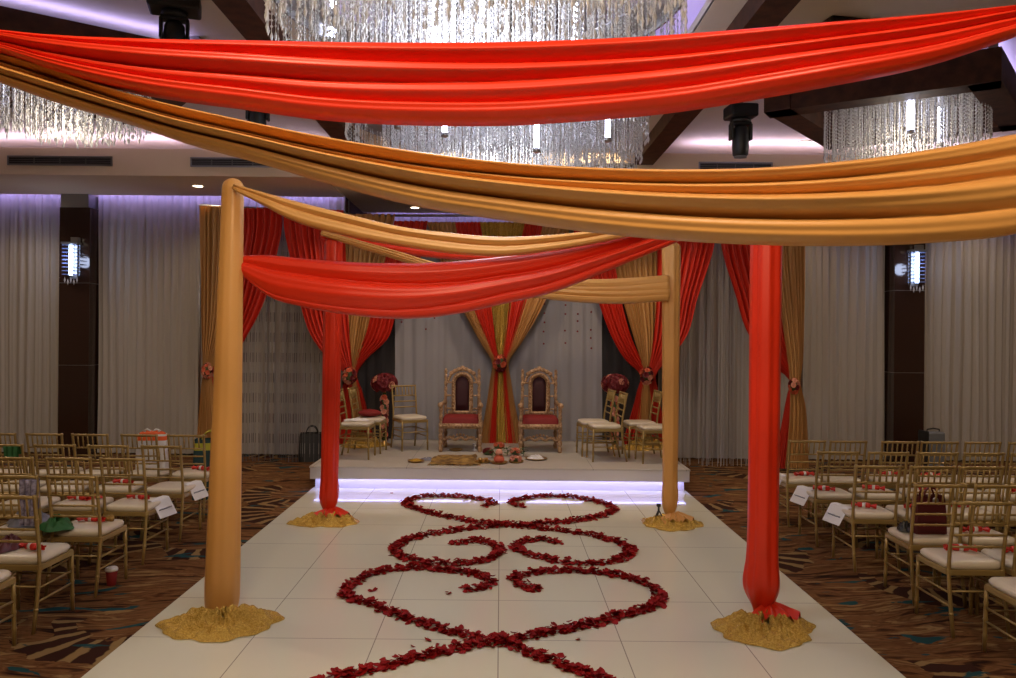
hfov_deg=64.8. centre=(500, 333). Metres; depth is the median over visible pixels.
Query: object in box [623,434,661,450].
cloth
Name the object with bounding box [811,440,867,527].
chair
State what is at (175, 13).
light
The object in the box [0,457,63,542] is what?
chair
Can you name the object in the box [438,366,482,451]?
throne
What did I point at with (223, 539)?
post
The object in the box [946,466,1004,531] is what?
chair
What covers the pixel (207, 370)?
tieback
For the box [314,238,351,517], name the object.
post
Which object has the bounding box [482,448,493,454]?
bunch
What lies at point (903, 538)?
seat cushion
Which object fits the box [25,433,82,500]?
chair
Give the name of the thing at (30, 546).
party favor
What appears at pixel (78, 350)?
pillar
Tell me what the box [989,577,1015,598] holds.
seat cushion
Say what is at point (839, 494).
seat cushion
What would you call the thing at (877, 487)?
party favor
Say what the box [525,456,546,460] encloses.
brass tray
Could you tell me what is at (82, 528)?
seat cushion
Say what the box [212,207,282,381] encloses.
drape
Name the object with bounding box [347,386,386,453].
chair
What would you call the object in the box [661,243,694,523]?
post
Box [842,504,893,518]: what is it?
seat cushion
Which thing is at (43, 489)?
seat cushion
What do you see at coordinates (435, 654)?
rose petal
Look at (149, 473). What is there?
seat cushion
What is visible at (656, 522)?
cloth
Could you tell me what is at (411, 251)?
swag
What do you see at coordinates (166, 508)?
card
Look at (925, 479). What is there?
seat cushion
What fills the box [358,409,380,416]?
round cushion
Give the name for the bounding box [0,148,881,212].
ceiling
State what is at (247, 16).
ceiling beam
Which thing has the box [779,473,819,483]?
seat cushion
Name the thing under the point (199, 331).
upright
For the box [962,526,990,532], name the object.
party favor
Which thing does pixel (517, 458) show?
bunch
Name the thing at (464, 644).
rose petal
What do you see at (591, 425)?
seat cushion
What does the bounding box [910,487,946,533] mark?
handbag
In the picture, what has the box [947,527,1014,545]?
seat cushion
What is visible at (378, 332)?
drape
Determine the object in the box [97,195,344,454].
curtain
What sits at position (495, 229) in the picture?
drape
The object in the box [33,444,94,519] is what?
chair
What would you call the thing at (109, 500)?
seat cushion
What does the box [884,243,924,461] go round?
pillar
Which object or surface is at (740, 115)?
light
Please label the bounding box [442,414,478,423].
seat cushion
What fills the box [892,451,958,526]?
chair
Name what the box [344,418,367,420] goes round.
cloth
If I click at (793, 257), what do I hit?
drape
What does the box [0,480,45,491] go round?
seat cushion
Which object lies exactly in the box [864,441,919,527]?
chair
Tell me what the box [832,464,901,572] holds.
chair
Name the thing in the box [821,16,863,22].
light
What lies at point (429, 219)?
curtain
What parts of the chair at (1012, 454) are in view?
leg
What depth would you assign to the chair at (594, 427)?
11.06 m
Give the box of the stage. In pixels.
[309,439,689,490]
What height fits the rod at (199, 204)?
0.074 m
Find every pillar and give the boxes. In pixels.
[58,194,98,455]
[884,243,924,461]
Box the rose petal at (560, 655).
[555,653,564,657]
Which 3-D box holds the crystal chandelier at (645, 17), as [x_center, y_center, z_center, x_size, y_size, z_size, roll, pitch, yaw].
[-0.148,-2.449,5.200,2.693,1.344,2.693,1,0,0]
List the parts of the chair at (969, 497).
leg, rail, rail, leg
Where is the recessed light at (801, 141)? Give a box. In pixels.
[797,140,811,143]
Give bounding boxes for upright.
[198,213,347,416]
[660,367,661,410]
[799,366,802,468]
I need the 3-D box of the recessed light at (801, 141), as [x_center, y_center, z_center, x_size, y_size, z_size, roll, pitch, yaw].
[4.466,-2.824,11.770,0.200,0.012,0.200,1,0,0]
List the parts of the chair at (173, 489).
leg, rail, rail, rail, rail, seat frame, leg, leg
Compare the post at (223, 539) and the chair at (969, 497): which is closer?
the post at (223, 539)
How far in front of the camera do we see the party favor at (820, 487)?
8.13 m
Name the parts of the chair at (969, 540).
leg, leg, rail, rail, rail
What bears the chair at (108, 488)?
on the floor
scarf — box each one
[3,446,20,456]
[19,478,39,525]
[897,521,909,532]
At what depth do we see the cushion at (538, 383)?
12.29 m
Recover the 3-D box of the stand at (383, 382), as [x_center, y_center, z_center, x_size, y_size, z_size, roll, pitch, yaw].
[-1.820,1.169,12.504,0.425,1.129,0.433,1,0,24]
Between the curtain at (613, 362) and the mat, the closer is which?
the mat
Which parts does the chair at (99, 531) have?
leg, rail, rail, rail, rail, leg, seat frame, leg, leg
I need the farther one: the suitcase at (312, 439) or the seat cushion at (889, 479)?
the suitcase at (312, 439)
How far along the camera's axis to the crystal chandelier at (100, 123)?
8.20 m
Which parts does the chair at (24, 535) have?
rail, rail, seat frame, leg, leg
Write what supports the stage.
on the floor
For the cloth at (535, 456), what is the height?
0.059 m
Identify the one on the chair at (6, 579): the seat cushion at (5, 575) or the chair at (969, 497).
the seat cushion at (5, 575)
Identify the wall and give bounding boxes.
[343,197,657,386]
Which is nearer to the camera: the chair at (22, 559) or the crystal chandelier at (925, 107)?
the chair at (22, 559)
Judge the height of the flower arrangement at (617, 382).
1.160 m
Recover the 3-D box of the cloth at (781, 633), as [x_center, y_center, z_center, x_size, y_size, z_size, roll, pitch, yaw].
[1.863,2.009,5.616,0.768,0.127,0.630,1,0,-37]
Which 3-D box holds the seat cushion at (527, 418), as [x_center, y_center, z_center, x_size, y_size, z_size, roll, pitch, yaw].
[0.583,1.288,12.050,0.560,0.115,0.480,1,0,0]
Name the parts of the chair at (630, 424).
leg, seat frame, leg, leg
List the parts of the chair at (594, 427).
leg, leg, seat frame, leg, leg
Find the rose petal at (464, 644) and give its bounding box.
[462,643,470,648]
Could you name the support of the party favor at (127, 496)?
on the chair at (124, 507)
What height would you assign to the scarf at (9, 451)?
0.128 m
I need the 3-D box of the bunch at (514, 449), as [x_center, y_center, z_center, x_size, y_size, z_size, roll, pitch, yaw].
[0.207,1.700,11.626,0.148,0.103,0.138,1,0,-26]
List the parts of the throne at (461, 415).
leg, arm post, armrest, leg, post, seat frame, frame, post, leg, armrest, arm post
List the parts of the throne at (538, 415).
leg, armrest, arm post, post, frame, seat frame, leg, post, armrest, leg, arm post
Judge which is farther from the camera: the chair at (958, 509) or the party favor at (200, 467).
the party favor at (200, 467)
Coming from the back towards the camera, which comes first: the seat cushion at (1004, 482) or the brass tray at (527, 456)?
the brass tray at (527, 456)
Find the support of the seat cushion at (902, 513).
on the chair at (903, 514)
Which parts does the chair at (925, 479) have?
leg, rail, rail, rail, leg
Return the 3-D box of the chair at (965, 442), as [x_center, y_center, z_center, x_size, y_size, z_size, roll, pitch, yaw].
[5.262,1.653,8.986,0.440,0.953,0.509,1,0,-1]
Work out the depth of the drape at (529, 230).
12.82 m
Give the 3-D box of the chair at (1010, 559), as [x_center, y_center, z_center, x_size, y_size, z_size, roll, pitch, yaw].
[3.794,1.640,5.786,0.440,0.953,0.509,1,0,-1]
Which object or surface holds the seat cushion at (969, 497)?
on the chair at (969, 497)
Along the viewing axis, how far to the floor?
6.29 m
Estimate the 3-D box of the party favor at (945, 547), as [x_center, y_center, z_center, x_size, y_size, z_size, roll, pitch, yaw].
[3.380,1.571,5.887,0.210,0.055,0.081,1,0,10]
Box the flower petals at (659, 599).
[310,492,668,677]
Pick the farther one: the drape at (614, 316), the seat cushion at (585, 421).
the drape at (614, 316)
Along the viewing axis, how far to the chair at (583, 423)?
11.60 m
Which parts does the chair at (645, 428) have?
leg, leg, seat frame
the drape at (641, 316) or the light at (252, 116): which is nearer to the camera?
the light at (252, 116)
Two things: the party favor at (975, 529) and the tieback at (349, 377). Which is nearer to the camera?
the party favor at (975, 529)
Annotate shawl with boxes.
[39,514,73,531]
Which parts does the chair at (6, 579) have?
seat frame, leg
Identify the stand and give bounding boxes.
[371,373,397,445]
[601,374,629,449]
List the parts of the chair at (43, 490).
leg, rail, rail, rail, seat frame, leg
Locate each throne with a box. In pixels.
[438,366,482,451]
[518,366,563,452]
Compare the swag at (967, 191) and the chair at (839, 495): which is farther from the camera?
the chair at (839, 495)
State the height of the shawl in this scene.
0.110 m
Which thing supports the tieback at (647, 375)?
attached to the drape at (695, 256)
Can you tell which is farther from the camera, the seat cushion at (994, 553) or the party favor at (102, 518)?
the party favor at (102, 518)
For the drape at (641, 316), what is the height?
3.681 m
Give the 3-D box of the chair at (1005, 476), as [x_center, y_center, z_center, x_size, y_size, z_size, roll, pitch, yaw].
[5.744,1.658,8.986,0.440,0.953,0.509,1,0,-1]
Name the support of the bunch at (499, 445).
on the stage
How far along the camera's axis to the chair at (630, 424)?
11.49 m
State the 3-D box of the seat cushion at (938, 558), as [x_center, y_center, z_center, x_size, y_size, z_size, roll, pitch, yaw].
[3.337,1.621,5.821,0.418,0.069,0.418,1,0,0]
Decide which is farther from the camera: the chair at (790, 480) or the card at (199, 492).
the chair at (790, 480)
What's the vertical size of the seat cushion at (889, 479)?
0.069 m
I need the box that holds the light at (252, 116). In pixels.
[245,110,269,124]
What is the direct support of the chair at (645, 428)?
on the stage
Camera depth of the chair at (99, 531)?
6.29 m
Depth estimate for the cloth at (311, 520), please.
8.56 m
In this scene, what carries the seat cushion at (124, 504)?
on the chair at (124, 507)
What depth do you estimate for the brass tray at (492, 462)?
10.74 m
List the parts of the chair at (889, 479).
leg, seat frame, rail, rail, rail, leg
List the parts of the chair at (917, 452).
leg, rail, rail, leg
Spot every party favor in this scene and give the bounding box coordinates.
[19,543,46,549]
[67,496,90,500]
[76,517,105,521]
[112,479,133,482]
[126,495,149,498]
[191,465,209,470]
[794,471,814,475]
[813,485,834,490]
[851,501,876,508]
[862,484,884,490]
[878,471,897,474]
[943,544,977,551]
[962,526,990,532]
[1006,546,1013,552]
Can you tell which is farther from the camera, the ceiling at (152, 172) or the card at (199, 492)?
the ceiling at (152, 172)
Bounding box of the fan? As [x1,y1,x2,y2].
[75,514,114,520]
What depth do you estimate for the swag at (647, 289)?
8.63 m
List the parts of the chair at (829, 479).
leg, seat frame, rail, rail, rail, rail, leg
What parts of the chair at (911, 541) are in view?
leg, leg, seat frame, rail, leg, rail, rail, rail, leg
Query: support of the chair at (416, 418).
on the stage
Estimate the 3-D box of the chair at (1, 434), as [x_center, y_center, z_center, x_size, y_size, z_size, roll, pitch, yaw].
[-5.510,1.556,8.995,0.440,0.953,0.509,1,0,1]
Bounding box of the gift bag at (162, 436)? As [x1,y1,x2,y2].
[135,428,168,469]
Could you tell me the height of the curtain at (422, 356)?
3.520 m
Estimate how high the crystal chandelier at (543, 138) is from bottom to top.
1.520 m
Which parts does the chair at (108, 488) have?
leg, rail, rail, rail, seat frame, leg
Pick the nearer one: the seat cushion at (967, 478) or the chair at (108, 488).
the chair at (108, 488)
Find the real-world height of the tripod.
0.182 m
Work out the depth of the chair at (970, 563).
5.61 m
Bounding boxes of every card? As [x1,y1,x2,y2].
[148,495,176,518]
[184,480,207,500]
[790,485,812,505]
[822,502,851,525]
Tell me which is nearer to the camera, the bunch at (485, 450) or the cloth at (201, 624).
the cloth at (201, 624)
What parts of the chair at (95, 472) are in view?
leg, rail, rail, rail, rail, seat frame, leg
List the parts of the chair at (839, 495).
leg, leg, seat frame, rail, rail, rail, rail, leg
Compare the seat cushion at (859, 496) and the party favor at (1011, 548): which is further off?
the seat cushion at (859, 496)
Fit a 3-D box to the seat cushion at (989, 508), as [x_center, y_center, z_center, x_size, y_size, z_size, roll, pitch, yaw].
[4.695,1.633,7.351,0.418,0.069,0.418,1,0,0]
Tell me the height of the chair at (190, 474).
0.953 m
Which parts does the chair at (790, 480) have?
leg, seat frame, rail, rail, rail, rail, leg, leg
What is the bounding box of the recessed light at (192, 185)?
[191,184,204,186]
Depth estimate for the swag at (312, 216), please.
5.75 m
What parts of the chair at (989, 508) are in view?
leg, seat frame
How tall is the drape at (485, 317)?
3.562 m
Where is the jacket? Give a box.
[6,511,49,527]
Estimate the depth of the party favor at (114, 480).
8.16 m
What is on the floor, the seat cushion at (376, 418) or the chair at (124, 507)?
the chair at (124, 507)
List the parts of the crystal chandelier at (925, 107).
mounting plate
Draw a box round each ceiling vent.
[7,155,112,165]
[190,157,272,167]
[699,162,772,168]
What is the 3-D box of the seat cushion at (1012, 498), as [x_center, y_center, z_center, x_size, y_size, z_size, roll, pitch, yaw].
[5.258,1.638,8.201,0.418,0.069,0.418,1,0,1]
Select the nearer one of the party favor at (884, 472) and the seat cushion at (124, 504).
the seat cushion at (124, 504)
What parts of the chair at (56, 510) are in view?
leg, rail, rail, rail, rail, seat frame, leg, leg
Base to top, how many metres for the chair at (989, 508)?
0.953 m
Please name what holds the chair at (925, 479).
on the floor
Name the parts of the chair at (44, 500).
rail, rail, seat frame, leg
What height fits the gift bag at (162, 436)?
0.466 m
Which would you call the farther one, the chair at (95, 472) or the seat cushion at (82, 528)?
the chair at (95, 472)
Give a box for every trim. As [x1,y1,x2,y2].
[0,145,881,155]
[263,0,747,152]
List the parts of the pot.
pot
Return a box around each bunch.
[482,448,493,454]
[493,442,504,448]
[510,447,520,453]
[510,455,521,461]
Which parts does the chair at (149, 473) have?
leg, rail, rail, rail, rail, seat frame, leg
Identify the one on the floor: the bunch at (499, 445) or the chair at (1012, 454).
the chair at (1012, 454)
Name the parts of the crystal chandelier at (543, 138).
mounting plate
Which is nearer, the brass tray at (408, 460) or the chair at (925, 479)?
the chair at (925, 479)
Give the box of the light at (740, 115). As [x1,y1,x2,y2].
[723,102,758,158]
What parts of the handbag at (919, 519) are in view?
handle, handle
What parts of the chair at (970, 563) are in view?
leg, leg, seat frame, leg, rail, rail, rail, rail, leg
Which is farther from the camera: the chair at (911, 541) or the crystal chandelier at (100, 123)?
the crystal chandelier at (100, 123)
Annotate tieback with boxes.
[201,362,212,378]
[342,367,356,384]
[493,354,506,371]
[639,367,654,384]
[788,378,799,393]
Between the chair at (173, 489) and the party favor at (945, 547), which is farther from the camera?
the chair at (173, 489)
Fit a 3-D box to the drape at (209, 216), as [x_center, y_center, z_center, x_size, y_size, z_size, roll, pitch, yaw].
[-4.332,0.045,12.323,0.691,4.048,0.121,1,0,-5]
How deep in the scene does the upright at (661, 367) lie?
12.88 m
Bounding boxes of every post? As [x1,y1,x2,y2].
[204,178,243,609]
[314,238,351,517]
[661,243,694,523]
[743,245,800,622]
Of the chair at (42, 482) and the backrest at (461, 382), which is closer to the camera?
the chair at (42, 482)
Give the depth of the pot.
10.76 m
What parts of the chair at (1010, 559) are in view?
leg, seat frame, leg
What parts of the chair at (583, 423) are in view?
leg, seat frame, leg, leg, leg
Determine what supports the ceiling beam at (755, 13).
attached to the ceiling at (708, 133)
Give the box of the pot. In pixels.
[494,449,503,462]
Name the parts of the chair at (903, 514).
leg, leg, seat frame, rail, rail, rail, leg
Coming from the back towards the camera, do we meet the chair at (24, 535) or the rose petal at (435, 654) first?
the chair at (24, 535)
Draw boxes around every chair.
[0,433,35,500]
[0,444,48,511]
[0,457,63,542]
[0,475,70,596]
[0,495,74,634]
[0,569,16,645]
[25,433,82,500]
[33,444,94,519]
[44,475,127,597]
[45,457,116,563]
[70,433,123,517]
[87,444,149,540]
[99,457,168,564]
[120,434,176,519]
[140,445,201,541]
[167,434,208,520]
[339,389,375,459]
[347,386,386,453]
[390,385,428,451]
[576,389,615,456]
[586,391,627,461]
[621,390,661,457]
[634,423,661,463]
[779,440,825,526]
[798,451,858,546]
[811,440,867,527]
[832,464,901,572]
[844,451,909,546]
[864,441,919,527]
[881,465,955,572]
[883,483,967,606]
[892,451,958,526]
[900,441,958,526]
[914,500,1012,638]
[937,484,1015,606]
[938,441,1001,526]
[939,452,1005,532]
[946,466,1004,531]
[975,533,1015,617]
[979,466,1015,537]
[981,442,1015,505]
[982,452,1015,536]
[982,577,1015,651]
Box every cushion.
[0,466,35,472]
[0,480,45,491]
[0,496,60,509]
[0,524,49,535]
[0,542,69,563]
[0,569,10,582]
[35,467,82,475]
[40,481,94,492]
[53,497,113,510]
[54,519,123,536]
[80,467,122,475]
[94,481,143,492]
[106,497,160,510]
[127,470,173,477]
[147,481,195,493]
[172,468,208,477]
[341,420,373,426]
[356,416,385,421]
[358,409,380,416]
[394,414,426,419]
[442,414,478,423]
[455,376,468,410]
[522,414,558,423]
[532,377,545,410]
[578,418,608,424]
[588,422,620,428]
[623,420,655,425]
[637,423,661,429]
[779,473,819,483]
[806,487,851,499]
[818,476,860,484]
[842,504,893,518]
[848,487,901,499]
[864,474,912,484]
[885,505,910,518]
[888,527,957,544]
[899,488,948,499]
[906,474,950,481]
[920,548,1000,569]
[939,488,994,500]
[943,475,993,483]
[946,505,994,519]
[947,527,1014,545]
[979,506,1015,519]
[981,548,1012,567]
[984,475,1014,484]
[985,489,1015,500]
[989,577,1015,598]
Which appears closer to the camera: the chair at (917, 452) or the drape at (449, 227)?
the chair at (917, 452)
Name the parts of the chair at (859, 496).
leg, seat frame, rail, rail, rail, leg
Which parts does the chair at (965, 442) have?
leg, seat frame, rail, rail, rail, leg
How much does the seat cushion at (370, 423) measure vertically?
0.069 m
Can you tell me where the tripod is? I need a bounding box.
[655,503,661,516]
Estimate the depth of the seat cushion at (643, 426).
10.99 m
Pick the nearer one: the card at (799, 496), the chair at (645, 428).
the card at (799, 496)
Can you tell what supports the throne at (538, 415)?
on the stage
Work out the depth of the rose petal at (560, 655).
5.04 m
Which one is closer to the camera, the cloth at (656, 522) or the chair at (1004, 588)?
the chair at (1004, 588)
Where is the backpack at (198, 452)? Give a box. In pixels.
[192,430,210,499]
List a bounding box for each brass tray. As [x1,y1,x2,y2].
[407,459,423,462]
[449,448,462,450]
[490,460,507,464]
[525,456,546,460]
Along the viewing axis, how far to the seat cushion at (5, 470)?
8.90 m
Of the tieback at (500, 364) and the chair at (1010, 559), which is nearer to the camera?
the chair at (1010, 559)
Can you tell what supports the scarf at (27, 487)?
hanging from the chair at (24, 535)
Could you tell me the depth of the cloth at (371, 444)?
12.20 m
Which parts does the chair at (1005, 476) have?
leg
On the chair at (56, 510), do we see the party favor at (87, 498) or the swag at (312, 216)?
the party favor at (87, 498)
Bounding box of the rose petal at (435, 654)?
[428,652,436,658]
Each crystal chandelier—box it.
[0,83,150,148]
[264,0,687,42]
[345,28,650,168]
[823,92,992,162]
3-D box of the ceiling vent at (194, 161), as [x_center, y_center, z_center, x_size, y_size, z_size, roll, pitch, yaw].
[-3.893,-2.485,11.585,1.208,0.138,0.025,1,0,0]
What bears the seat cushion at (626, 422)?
on the chair at (630, 424)
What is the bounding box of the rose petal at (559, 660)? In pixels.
[552,658,561,663]
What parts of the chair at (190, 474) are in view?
leg, rail, rail, rail, rail, seat frame, leg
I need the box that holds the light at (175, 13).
[146,0,201,39]
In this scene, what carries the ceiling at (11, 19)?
attached to the ceiling at (708, 133)
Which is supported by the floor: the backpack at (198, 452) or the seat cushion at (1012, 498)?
the backpack at (198, 452)
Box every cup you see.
[105,566,117,585]
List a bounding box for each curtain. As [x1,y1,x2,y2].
[0,194,60,452]
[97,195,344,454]
[357,320,394,438]
[371,213,509,438]
[394,224,601,440]
[602,277,639,439]
[658,243,884,459]
[924,234,1015,460]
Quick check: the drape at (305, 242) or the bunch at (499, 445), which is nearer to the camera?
the bunch at (499, 445)
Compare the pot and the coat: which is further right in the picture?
the pot
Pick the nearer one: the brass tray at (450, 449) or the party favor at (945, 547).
the party favor at (945, 547)
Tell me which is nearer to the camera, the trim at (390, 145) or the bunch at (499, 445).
the bunch at (499, 445)
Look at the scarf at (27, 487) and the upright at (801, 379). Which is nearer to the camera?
the scarf at (27, 487)
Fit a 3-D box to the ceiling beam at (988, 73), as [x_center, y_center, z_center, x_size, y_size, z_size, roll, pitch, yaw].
[4.469,-2.610,8.925,2.196,0.460,2.532,1,0,41]
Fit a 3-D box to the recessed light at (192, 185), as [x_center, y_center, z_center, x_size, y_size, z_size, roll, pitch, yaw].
[-4.680,-2.286,12.350,0.200,0.012,0.200,1,0,0]
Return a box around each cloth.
[155,603,284,641]
[286,510,359,527]
[340,432,384,447]
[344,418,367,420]
[527,454,543,458]
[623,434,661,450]
[641,513,703,531]
[710,609,815,650]
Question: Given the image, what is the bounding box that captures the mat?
[427,454,480,465]
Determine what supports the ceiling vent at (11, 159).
in the ceiling at (152, 172)
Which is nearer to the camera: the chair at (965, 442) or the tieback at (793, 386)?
the chair at (965, 442)
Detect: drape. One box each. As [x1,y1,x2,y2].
[197,206,220,437]
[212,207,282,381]
[283,209,351,443]
[345,213,395,436]
[354,221,427,437]
[427,222,494,442]
[455,222,498,442]
[480,222,523,442]
[503,224,541,443]
[505,226,568,443]
[574,231,643,443]
[616,251,657,436]
[649,241,714,441]
[721,244,789,468]
[781,246,808,468]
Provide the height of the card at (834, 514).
0.159 m
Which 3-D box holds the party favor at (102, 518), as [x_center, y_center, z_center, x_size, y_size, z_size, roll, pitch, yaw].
[-3.350,1.510,6.541,0.210,0.055,0.081,1,0,10]
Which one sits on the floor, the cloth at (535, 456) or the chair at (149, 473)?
the chair at (149, 473)
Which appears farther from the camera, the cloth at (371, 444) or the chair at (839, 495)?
the cloth at (371, 444)
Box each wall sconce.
[61,237,80,283]
[907,245,927,291]
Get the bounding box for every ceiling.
[0,0,1015,154]
[0,6,202,125]
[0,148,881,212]
[328,0,705,146]
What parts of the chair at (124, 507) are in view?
leg, rail, rail, rail, rail, leg, seat frame, leg, leg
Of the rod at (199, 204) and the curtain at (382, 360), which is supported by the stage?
the curtain at (382, 360)
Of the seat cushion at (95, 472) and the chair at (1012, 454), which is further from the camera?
the seat cushion at (95, 472)
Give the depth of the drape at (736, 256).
12.46 m
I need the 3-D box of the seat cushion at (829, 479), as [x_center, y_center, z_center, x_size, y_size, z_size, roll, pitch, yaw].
[3.800,1.625,9.021,0.418,0.069,0.418,1,0,1]
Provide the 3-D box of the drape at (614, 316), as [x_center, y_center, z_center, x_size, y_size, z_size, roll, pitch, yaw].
[1.729,-0.022,12.834,1.238,3.577,0.119,1,0,2]
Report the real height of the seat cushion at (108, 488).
0.069 m
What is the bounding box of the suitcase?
[918,428,944,469]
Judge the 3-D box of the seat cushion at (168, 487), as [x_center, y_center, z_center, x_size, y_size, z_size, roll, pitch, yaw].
[-3.358,1.560,8.191,0.418,0.069,0.418,1,0,2]
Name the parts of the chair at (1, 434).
rail, leg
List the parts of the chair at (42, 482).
rail, rail, leg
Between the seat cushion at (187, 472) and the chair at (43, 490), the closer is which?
the chair at (43, 490)
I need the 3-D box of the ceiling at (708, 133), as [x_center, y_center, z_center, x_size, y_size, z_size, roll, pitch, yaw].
[0.027,-2.995,3.300,21.000,0.250,18.600,1,0,0]
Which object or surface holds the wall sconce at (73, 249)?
attached to the pillar at (78, 350)
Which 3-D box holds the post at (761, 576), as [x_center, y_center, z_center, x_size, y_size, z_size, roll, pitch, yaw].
[1.987,0.478,5.789,0.393,3.196,0.332,1,0,0]
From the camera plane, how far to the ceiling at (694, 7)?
7.87 m
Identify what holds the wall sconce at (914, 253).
attached to the pillar at (904, 309)
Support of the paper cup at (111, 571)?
on the floor
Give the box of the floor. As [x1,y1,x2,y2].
[0,452,1015,677]
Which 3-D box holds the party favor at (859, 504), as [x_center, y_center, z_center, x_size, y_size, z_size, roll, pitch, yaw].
[3.331,1.570,7.344,0.210,0.055,0.081,1,0,28]
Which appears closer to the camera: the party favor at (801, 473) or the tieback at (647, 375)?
the party favor at (801, 473)
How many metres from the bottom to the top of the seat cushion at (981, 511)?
0.069 m
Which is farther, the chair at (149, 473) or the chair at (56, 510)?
the chair at (149, 473)
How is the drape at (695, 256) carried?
hanging from the rod
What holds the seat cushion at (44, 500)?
on the chair at (44, 500)
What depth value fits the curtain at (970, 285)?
13.47 m
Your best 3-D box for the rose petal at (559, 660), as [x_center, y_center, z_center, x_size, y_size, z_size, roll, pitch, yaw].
[0.347,2.035,4.972,0.060,0.027,0.046,1,0,-33]
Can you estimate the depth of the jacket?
6.33 m
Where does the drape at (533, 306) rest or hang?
hanging from the rod at (379, 215)
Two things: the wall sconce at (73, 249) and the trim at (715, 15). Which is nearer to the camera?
the trim at (715, 15)
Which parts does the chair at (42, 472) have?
leg, rail, rail, seat frame, leg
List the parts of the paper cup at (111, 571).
lid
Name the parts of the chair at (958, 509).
leg, seat frame, rail, rail, rail, leg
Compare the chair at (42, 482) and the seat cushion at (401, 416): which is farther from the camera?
the seat cushion at (401, 416)
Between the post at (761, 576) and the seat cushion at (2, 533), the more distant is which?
the seat cushion at (2, 533)
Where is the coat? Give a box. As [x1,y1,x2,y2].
[0,533,21,552]
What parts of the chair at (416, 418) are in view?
leg, leg, rail, seat frame, leg, leg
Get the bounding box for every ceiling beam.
[212,0,364,142]
[634,0,800,164]
[764,43,1015,149]
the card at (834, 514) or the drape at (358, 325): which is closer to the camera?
the card at (834, 514)
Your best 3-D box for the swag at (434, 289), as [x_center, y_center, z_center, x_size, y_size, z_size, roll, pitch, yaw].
[-0.046,-0.602,5.927,3.956,0.992,0.195,1,0,2]
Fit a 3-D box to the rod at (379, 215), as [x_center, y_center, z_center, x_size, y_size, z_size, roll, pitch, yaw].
[0.000,-1.901,12.840,5.208,0.090,0.044,1,0,0]
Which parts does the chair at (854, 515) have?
leg, leg, seat frame, rail, rail, rail, leg, rail, leg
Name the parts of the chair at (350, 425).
leg, seat frame, leg, leg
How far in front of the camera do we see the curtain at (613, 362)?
13.19 m
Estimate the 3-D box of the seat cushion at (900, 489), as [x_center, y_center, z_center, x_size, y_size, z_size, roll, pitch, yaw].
[4.332,1.629,8.201,0.418,0.069,0.418,1,0,2]
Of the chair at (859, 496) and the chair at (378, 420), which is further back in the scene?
the chair at (378, 420)
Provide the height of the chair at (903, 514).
0.953 m
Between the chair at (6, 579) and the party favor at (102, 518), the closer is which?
the chair at (6, 579)
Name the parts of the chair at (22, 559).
rail, rail, rail, leg, rail, leg, seat frame, leg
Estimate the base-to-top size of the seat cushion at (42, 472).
0.069 m
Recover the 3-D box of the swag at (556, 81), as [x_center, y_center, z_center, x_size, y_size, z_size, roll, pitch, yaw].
[-0.047,-0.919,2.637,4.011,0.449,0.140,1,0,0]
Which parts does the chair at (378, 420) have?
leg, leg, leg, seat frame, leg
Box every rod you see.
[199,204,345,213]
[373,214,475,216]
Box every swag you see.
[0,5,1015,125]
[0,53,1015,245]
[232,184,626,256]
[241,237,678,318]
[320,230,669,303]
[320,235,503,259]
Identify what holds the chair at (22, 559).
on the floor
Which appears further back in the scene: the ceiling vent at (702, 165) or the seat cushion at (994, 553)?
the ceiling vent at (702, 165)
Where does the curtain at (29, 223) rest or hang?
hanging from the trim at (390, 145)
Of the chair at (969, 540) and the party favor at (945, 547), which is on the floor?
the chair at (969, 540)
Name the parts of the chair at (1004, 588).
leg, seat frame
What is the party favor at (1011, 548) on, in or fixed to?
on the chair at (1010, 559)
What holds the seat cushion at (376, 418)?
on the chair at (378, 420)
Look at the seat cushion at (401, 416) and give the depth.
11.97 m
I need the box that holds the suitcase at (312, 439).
[298,425,320,461]

